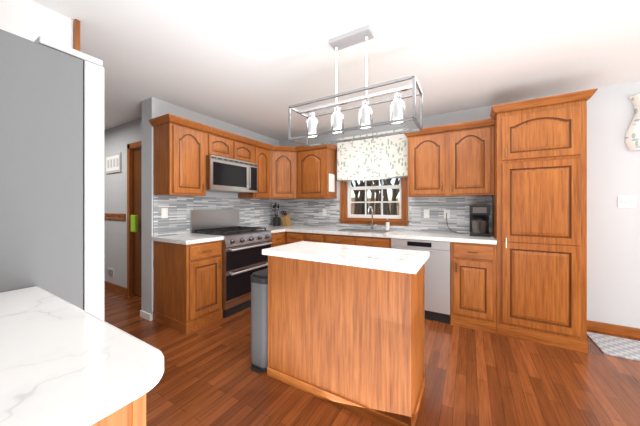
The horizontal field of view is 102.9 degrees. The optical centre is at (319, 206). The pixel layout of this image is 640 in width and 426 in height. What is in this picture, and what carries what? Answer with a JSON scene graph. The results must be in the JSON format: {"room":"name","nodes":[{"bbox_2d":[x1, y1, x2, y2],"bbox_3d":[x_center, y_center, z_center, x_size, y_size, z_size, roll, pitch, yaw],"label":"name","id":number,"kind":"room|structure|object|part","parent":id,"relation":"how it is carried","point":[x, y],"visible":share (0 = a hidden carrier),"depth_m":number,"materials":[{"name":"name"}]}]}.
{"room":"kitchen","nodes":[
{"label":"kitchen","id":0,"kind":"room"},
{"bbox_2d":[0,0,72,48],"bbox_3d":[-1.944,0.025,1.163,0.140,2.440,1.180,0,0,30],"label":"wall","id":1,"kind":"structure","parent":0,"point":[30,20],"depth_m":1.49,"materials":[{"name":"white paint"}]},
{"bbox_2d":[73,19,79,50],"bbox_3d":[-1.567,0.026,1.642,0.045,2.438,0.024,0,0,30],"label":"wood trim","id":2,"kind":"structure","parent":1,"relation":"attached to","point":[76,34],"depth_m":1.63,"materials":[{"name":"brown wood"}]},
{"bbox_2d":[104,118,140,287],"bbox_3d":[-3.488,0.025,4.133,3.780,2.440,0.120,0,0,30],"label":"wall","id":3,"kind":"structure","parent":0,"point":[118,138],"depth_m":3.78,"materials":[{"name":"grey paint"}]},
{"bbox_2d":[107,268,113,277],"bbox_3d":[-3.188,1.010,3.883,0.210,0.130,0.008,0,0,30],"label":"air vent","id":4,"kind":"object","parent":3,"relation":"in","point":[110,272],"visible":1,"depth_m":3.88,"materials":[{"name":"white"}]},
{"bbox_2d":[105,152,121,173],"bbox_3d":[-3.102,-0.645,3.823,0.480,0.280,0.024,0,0,30],"label":"picture","id":5,"kind":"object","parent":3,"relation":"attached to","point":[113,163],"visible":1,"depth_m":3.79,"materials":[{"name":"grey"}]},
{"bbox_2d":[104,213,125,219],"bbox_3d":[-3.094,0.150,3.797,0.700,0.090,0.059,0,0,30],"label":"rail","id":6,"kind":"object","parent":3,"relation":"attached to","point":[113,216],"visible":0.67,"depth_m":3.77,"materials":[{"name":"brown wood"}]},
{"bbox_2d":[104,280,126,294],"bbox_3d":[-3.941,1.202,4.319,2.810,0.085,0.015,0,0,30],"label":"baseboard","id":7,"kind":"structure","parent":3,"relation":"attached to","point":[107,284],"depth_m":3.77,"materials":[{"name":"brown wood"}]},
{"bbox_2d":[127,141,140,295],"bbox_3d":[-2.281,0.185,3.409,0.935,2.120,0.128,0,0,30],"label":"door frame","id":8,"kind":"structure","parent":3,"relation":"attached to","point":[130,212],"depth_m":3.57,"materials":[{"name":"brown wood"}]},
{"bbox_2d":[134,149,140,296],"bbox_3d":[-2.298,0.223,3.374,0.770,2.025,0.125,0,0,30],"label":"hall door","id":9,"kind":"structure","parent":3,"relation":"in","point":[137,211],"depth_m":3.54,"materials":[{"name":"brown wood"}]},
{"bbox_2d":[131,215,137,231],"bbox_3d":[-2.508,0.230,3.442,0.130,0.230,0.040,0,0,30],"label":"bag","id":10,"kind":"object","parent":9,"relation":"hanging from","point":[134,223],"visible":1,"depth_m":3.41,"materials":[{"name":"green"}]},
{"bbox_2d":[141,97,278,319],"bbox_3d":[-1.383,0.025,3.768,0.220,2.440,2.160,0,0,30],"label":"wall","id":11,"kind":"structure","parent":0,"point":[151,107],"depth_m":2.86,"materials":[{"name":"grey paint"}]},
{"bbox_2d":[139,310,149,316],"bbox_3d":[-1.969,1.210,3.002,0.014,0.070,0.275,0,0,30],"label":"baseboard","id":12,"kind":"structure","parent":11,"relation":"attached to","point":[141,313],"depth_m":2.85,"materials":[{"name":"white paint"}]},
{"bbox_2d":[153,113,208,195],"bbox_3d":[-1.573,-0.530,2.888,0.336,0.810,0.420,0,0,30],"label":"upper cabinet","id":13,"kind":"object","parent":11,"relation":"attached to","point":[183,148],"depth_m":2.74,"materials":[{"name":"brown wood"}]},
{"bbox_2d":[153,195,280,236],"bbox_3d":[-1.283,0.102,3.710,0.010,0.453,2.130,0,0,30],"label":"tile backsplash","id":14,"kind":"structure","parent":11,"relation":"attached to","point":[260,212],"depth_m":3.27,"materials":[{"name":"grey tile"}]},
{"bbox_2d":[161,208,167,217],"bbox_3d":[-1.758,0.075,2.887,0.005,0.114,0.070,0,0,30],"label":"electrical outlet plate","id":15,"kind":"object","parent":14,"relation":"attached to","point":[164,212],"depth_m":2.88,"materials":[{"name":"white plastic"}]},
{"bbox_2d":[209,126,232,158],"bbox_3d":[-1.371,-0.770,3.234,0.336,0.330,0.381,0,0,30],"label":"upper cabinet","id":16,"kind":"object","parent":11,"relation":"attached to","point":[220,142],"depth_m":3.14,"materials":[{"name":"brown wood"}]},
{"bbox_2d":[206,155,256,192],"bbox_3d":[-1.224,-0.399,3.368,0.439,0.407,0.758,0,0,30],"label":"microwave","id":17,"kind":"object","parent":16,"relation":"attached to","point":[225,175],"visible":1,"depth_m":3.20,"materials":[{"name":"silver metal"}]},
{"bbox_2d":[233,133,256,163],"bbox_3d":[-1.178,-0.770,3.562,0.336,0.330,0.381,0,0,30],"label":"upper cabinet","id":18,"kind":"object","parent":11,"relation":"attached to","point":[244,148],"depth_m":3.48,"materials":[{"name":"brown wood"}]},
{"bbox_2d":[238,141,272,198],"bbox_3d":[-0.992,-0.530,3.879,0.336,0.810,0.353,0,0,30],"label":"upper cabinet","id":19,"kind":"object","parent":11,"relation":"attached to","point":[264,152],"depth_m":3.82,"materials":[{"name":"brown wood"}]},
{"bbox_2d":[273,145,296,199],"bbox_3d":[-0.632,-0.530,4.224,0.607,0.810,0.607,0,0,30],"label":"upper cabinet","id":20,"kind":"object","parent":11,"relation":"attached to","point":[284,157],"depth_m":3.99,"materials":[{"name":"brown wood"}]},
{"bbox_2d":[31,0,639,140],"bbox_3d":[-1.181,-1.225,0.931,11.000,0.060,7.150,0,0,30],"label":"ceiling","id":21,"kind":"structure","parent":0,"point":[259,66],"depth_m":1.98,"materials":[{"name":"white paint"}]},
{"bbox_2d":[288,25,422,146],"bbox_3d":[0.219,-0.846,1.796,0.905,0.697,0.265,0,0,30],"label":"pendant chandelier","id":22,"kind":"object","parent":21,"relation":"hanging from","point":[358,36],"visible":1,"depth_m":1.74,"materials":[{"name":"silver metal"}]},
{"bbox_2d":[104,287,639,425],"bbox_3d":[-1.181,1.270,0.931,11.000,0.050,7.150,0,0,30],"label":"floor","id":23,"kind":"structure","parent":0,"point":[210,377],"depth_m":1.78,"materials":[{"name":"laminate"}]},
{"bbox_2d":[0,29,103,320],"bbox_3d":[-1.478,0.314,0.938,0.840,1.862,0.922,0,0,30],"label":"refrigerator","id":24,"kind":"object","parent":23,"relation":"on","point":[51,166],"visible":0.79,"depth_m":0.94,"materials":[{"name":"grey"}]},
{"bbox_2d":[90,393,145,425],"bbox_3d":[-0.855,0.782,0.331,0.838,0.925,0.836,0,0,30],"label":"base cabinet","id":25,"kind":"object","parent":23,"relation":"on","point":[132,413],"visible":0.04,"depth_m":0.43,"materials":[{"name":"brown wood"}]},
{"bbox_2d":[0,286,163,425],"bbox_3d":[-0.847,0.299,0.329,0.854,0.039,0.841,0,0,30],"label":"countertop","id":26,"kind":"structure","parent":25,"relation":"on","point":[63,362],"depth_m":0.46,"materials":[{"name":"white stone"}]},
{"bbox_2d":[153,240,222,334],"bbox_3d":[-1.449,0.807,2.814,0.626,0.876,0.418,0,0,30],"label":"base cabinet","id":27,"kind":"object","parent":23,"relation":"on","point":[187,289],"depth_m":2.62,"materials":[{"name":"brown wood"}]},
{"bbox_2d":[152,233,223,244],"bbox_3d":[-1.448,0.350,2.801,0.623,0.039,0.437,0,0,30],"label":"countertop","id":28,"kind":"structure","parent":27,"relation":"on","point":[187,238],"depth_m":2.70,"materials":[{"name":"white stone"}]},
{"bbox_2d":[190,210,271,317],"bbox_3d":[-1.111,0.645,3.302,0.701,1.200,0.758,0,0,30],"label":"gas range","id":29,"kind":"object","parent":23,"relation":"on","point":[243,258],"visible":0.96,"depth_m":3.10,"materials":[{"name":"silver metal"}]},
{"bbox_2d":[251,268,267,373],"bbox_3d":[-0.388,0.884,2.096,0.196,0.722,0.403,0,0,30],"label":"steel trash can","id":30,"kind":"object","parent":23,"relation":"on","point":[259,320],"visible":0.38,"depth_m":1.93,"materials":[{"name":"grey metal"}]},
{"bbox_2d":[270,232,284,246],"bbox_3d":[-0.875,0.807,3.794,0.626,0.876,0.321,0,0,30],"label":"base cabinet","id":31,"kind":"object","parent":23,"relation":"on","point":[278,239],"depth_m":3.65,"materials":[{"name":"brown wood"}]},
{"bbox_2d":[256,227,284,232],"bbox_3d":[-0.867,0.350,3.792,0.623,0.039,0.325,0,0,30],"label":"countertop","id":32,"kind":"structure","parent":31,"relation":"on","point":[273,230],"depth_m":3.66,"materials":[{"name":"white stone"}]},
{"bbox_2d":[285,231,304,244],"bbox_3d":[-0.222,0.807,3.972,0.354,0.876,0.626,0,0,30],"label":"base cabinet","id":33,"kind":"object","parent":23,"relation":"on","point":[295,237],"depth_m":3.71,"materials":[{"name":"brown wood"}]},
{"bbox_2d":[305,233,324,242],"bbox_3d":[0.070,0.807,3.801,0.324,0.876,0.626,0,0,30],"label":"base cabinet","id":34,"kind":"object","parent":23,"relation":"on","point":[310,237],"depth_m":3.52,"materials":[{"name":"brown wood"}]},
{"bbox_2d":[267,255,424,425],"bbox_3d":[0.181,0.800,1.850,1.024,0.890,0.518,0,0,30],"label":"base cabinet","id":35,"kind":"object","parent":23,"relation":"on","point":[349,338],"visible":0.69,"depth_m":1.58,"materials":[{"name":"brown wood"}]},
{"bbox_2d":[262,241,429,273],"bbox_3d":[0.170,0.335,1.831,1.080,0.039,0.530,0,0,30],"label":"countertop","id":36,"kind":"structure","parent":35,"relation":"on","point":[403,261],"depth_m":1.67,"materials":[{"name":"white stone"}]},
{"bbox_2d":[325,234,390,247],"bbox_3d":[0.600,0.807,3.490,0.903,0.876,0.626,0,0,30],"label":"base cabinet","id":37,"kind":"object","parent":23,"relation":"on","point":[381,242],"depth_m":3.20,"materials":[{"name":"brown wood"}]},
{"bbox_2d":[391,238,450,323],"bbox_3d":[1.253,0.808,3.093,0.616,0.873,0.616,0,0,30],"label":"dishwasher","id":38,"kind":"object","parent":23,"relation":"on","point":[438,285],"visible":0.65,"depth_m":2.75,"materials":[{"name":"silver metal"}]},
{"bbox_2d":[451,242,496,333],"bbox_3d":[1.694,0.807,2.833,0.400,0.875,0.652,0,0,30],"label":"base cabinet","id":39,"kind":"object","parent":23,"relation":"on","point":[474,286],"visible":0.96,"depth_m":2.57,"materials":[{"name":"brown wood"}]},
{"bbox_2d":[260,206,496,244],"bbox_3d":[0.487,0.182,3.548,3.205,0.374,0.623,0,0,30],"label":"countertop","id":40,"kind":"structure","parent":39,"relation":"on","point":[401,234],"depth_m":3.13,"materials":[{"name":"white stone"}]},
{"bbox_2d":[273,203,279,225],"bbox_3d":[-0.741,0.134,4.330,0.120,0.390,0.120,0,0,30],"label":"utensil crock","id":41,"kind":"object","parent":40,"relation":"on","point":[276,221],"visible":1,"depth_m":4.29,"materials":[{"name":"black plastic"}]},
{"bbox_2d":[281,210,290,225],"bbox_3d":[-0.579,0.197,4.330,0.100,0.264,0.177,0,0,30],"label":"knife block","id":42,"kind":"object","parent":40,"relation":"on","point":[285,219],"visible":1,"depth_m":4.29,"materials":[{"name":"brown wood"}]},
{"bbox_2d":[335,228,392,236],"bbox_3d":[0.600,0.347,3.474,0.658,0.041,0.398,0,0,30],"label":"sink basin","id":43,"kind":"object","parent":40,"relation":"in","point":[347,229],"depth_m":3.58,"materials":[{"name":"silver metal"}]},
{"bbox_2d":[386,219,389,229],"bbox_3d":[0.943,0.251,3.564,0.055,0.156,0.074,0,0,30],"label":"soap dispenser","id":44,"kind":"object","parent":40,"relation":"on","point":[387,225],"visible":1,"depth_m":3.55,"materials":[{"name":"white paint"}]},
{"bbox_2d":[470,206,489,236],"bbox_3d":[1.809,0.159,2.895,0.190,0.340,0.295,0,0,30],"label":"coffee maker","id":45,"kind":"object","parent":40,"relation":"on","point":[479,220],"visible":1,"depth_m":2.82,"materials":[{"name":"black plastic"}]},
{"bbox_2d":[490,88,597,352],"bbox_3d":[2.136,0.138,2.563,0.722,2.215,0.671,0,0,30],"label":"pantry cabinet","id":46,"kind":"object","parent":23,"relation":"on","point":[539,215],"visible":1,"depth_m":2.30,"materials":[{"name":"brown wood"}]},
{"bbox_2d":[587,332,639,360],"bbox_3d":[3.081,1.239,2.001,1.330,0.012,0.430,0,0,30],"label":"kitchen rug","id":47,"kind":"object","parent":23,"relation":"on","point":[619,347],"visible":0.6,"depth_m":2.26,"materials":[{"name":"grey fabric"}]},
{"bbox_2d":[279,81,639,327],"bbox_3d":[2.220,0.025,2.993,7.220,2.440,0.150,0,0,30],"label":"wall","id":48,"kind":"structure","parent":0,"point":[613,246],"depth_m":2.53,"materials":[{"name":"grey paint"}]},
{"bbox_2d":[297,144,336,198],"bbox_3d":[-0.061,-0.530,4.046,0.559,0.810,0.336,0,0,30],"label":"upper cabinet","id":49,"kind":"object","parent":48,"relation":"attached to","point":[315,164],"depth_m":3.89,"materials":[{"name":"brown wood"}]},
{"bbox_2d":[329,174,334,191],"bbox_3d":[0.180,-0.360,3.900,0.002,0.270,0.190,0,0,30],"label":"paper","id":50,"kind":"object","parent":49,"relation":"attached to","point":[331,182],"visible":1,"depth_m":3.89,"materials":[{"name":"white"}]},
{"bbox_2d":[339,178,408,225],"bbox_3d":[0.792,-0.280,3.801,1.050,1.090,0.199,0,0,30],"label":"window","id":51,"kind":"structure","parent":48,"relation":"in","point":[345,219],"depth_m":3.78,"materials":[{"name":"brown wood"}]},
{"bbox_2d":[337,128,408,180],"bbox_3d":[0.734,-0.716,3.704,1.053,0.678,0.085,0,0,30],"label":"fabric valance","id":52,"kind":"object","parent":51,"relation":"attached to","point":[380,158],"visible":0.92,"depth_m":3.65,"materials":[{"name":"white fabric"}]},
{"bbox_3d":[0.805,-0.281,3.823,0.842,0.910,0.050,0,0,30],"label":"window sash","id":53,"kind":"part","parent":51,"relation":"part of","materials":[{"name":"white wood"}]},
{"bbox_2d":[281,196,491,233],"bbox_3d":[0.643,0.102,3.826,3.216,0.453,0.009,0,0,30],"label":"tile backsplash","id":54,"kind":"structure","parent":48,"relation":"attached to","point":[303,212],"depth_m":3.42,"materials":[{"name":"grey tile"}]},
{"bbox_2d":[424,209,428,217],"bbox_3d":[1.407,0.095,3.368,0.070,0.114,0.005,0,0,30],"label":"electrical outlet plate","id":55,"kind":"object","parent":54,"relation":"attached to","point":[426,211],"depth_m":3.37,"materials":[{"name":"white plastic"}]},
{"bbox_2d":[444,209,449,217],"bbox_3d":[1.614,0.095,3.247,0.070,0.114,0.005,0,0,30],"label":"electrical outlet plate","id":56,"kind":"object","parent":54,"relation":"attached to","point":[447,211],"depth_m":3.24,"materials":[{"name":"white plastic"}]},
{"bbox_2d":[405,118,494,196],"bbox_3d":[1.528,-0.530,3.088,0.943,0.810,0.381,0,0,30],"label":"upper cabinet","id":57,"kind":"object","parent":48,"relation":"attached to","point":[453,160],"visible":0.96,"depth_m":2.92,"materials":[{"name":"brown wood"}]},
{"bbox_2d":[587,320,639,337],"bbox_3d":[3.935,1.202,1.883,3.138,0.085,0.027,0,0,30],"label":"baseboard","id":58,"kind":"structure","parent":48,"relation":"attached to","point":[614,329],"depth_m":2.50,"materials":[{"name":"brown wood"}]},
{"bbox_2d":[618,196,635,207],"bbox_3d":[2.964,-0.048,2.464,0.120,0.115,0.008,0,0,30],"label":"switch plate","id":59,"kind":"object","parent":48,"relation":"attached to","point":[626,201],"visible":1,"depth_m":2.46,"materials":[{"name":"white plastic"}]},
{"bbox_2d":[625,94,639,150],"bbox_3d":[3.057,-0.795,2.384,0.262,0.520,0.046,0,0,30],"label":"wall decor","id":60,"kind":"object","parent":48,"relation":"attached to","point":[632,137],"visible":1,"depth_m":2.42,"materials":[{"name":"white ceramic"}]},
{"label":"outside","id":61,"kind":"structure","parent":0,"visible":0},
{"bbox_3d":[26.494,1.995,41.186,90.000,0.300,89.400,0,0,30],"label":"ground","id":62,"kind":"structure","parent":61,"visible":0},
{"bbox_2d":[351,198,398,213],"bbox_3d":[33.907,-0.255,53.822,100.000,4.199,1.100,0,0,30],"label":"treeline","id":63,"kind":"object","parent":62,"relation":"on","point":[368,199],"depth_m":65.55,"materials":[{"name":"brown"}]},
{"bbox_2d":[351,178,398,214],"bbox_3d":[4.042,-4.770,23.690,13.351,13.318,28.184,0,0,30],"label":"tree","id":64,"kind":"object","parent":62,"relation":"on","point":[377,208],"depth_m":15.88,"materials":[{"name":"grey plant"}]}
]}

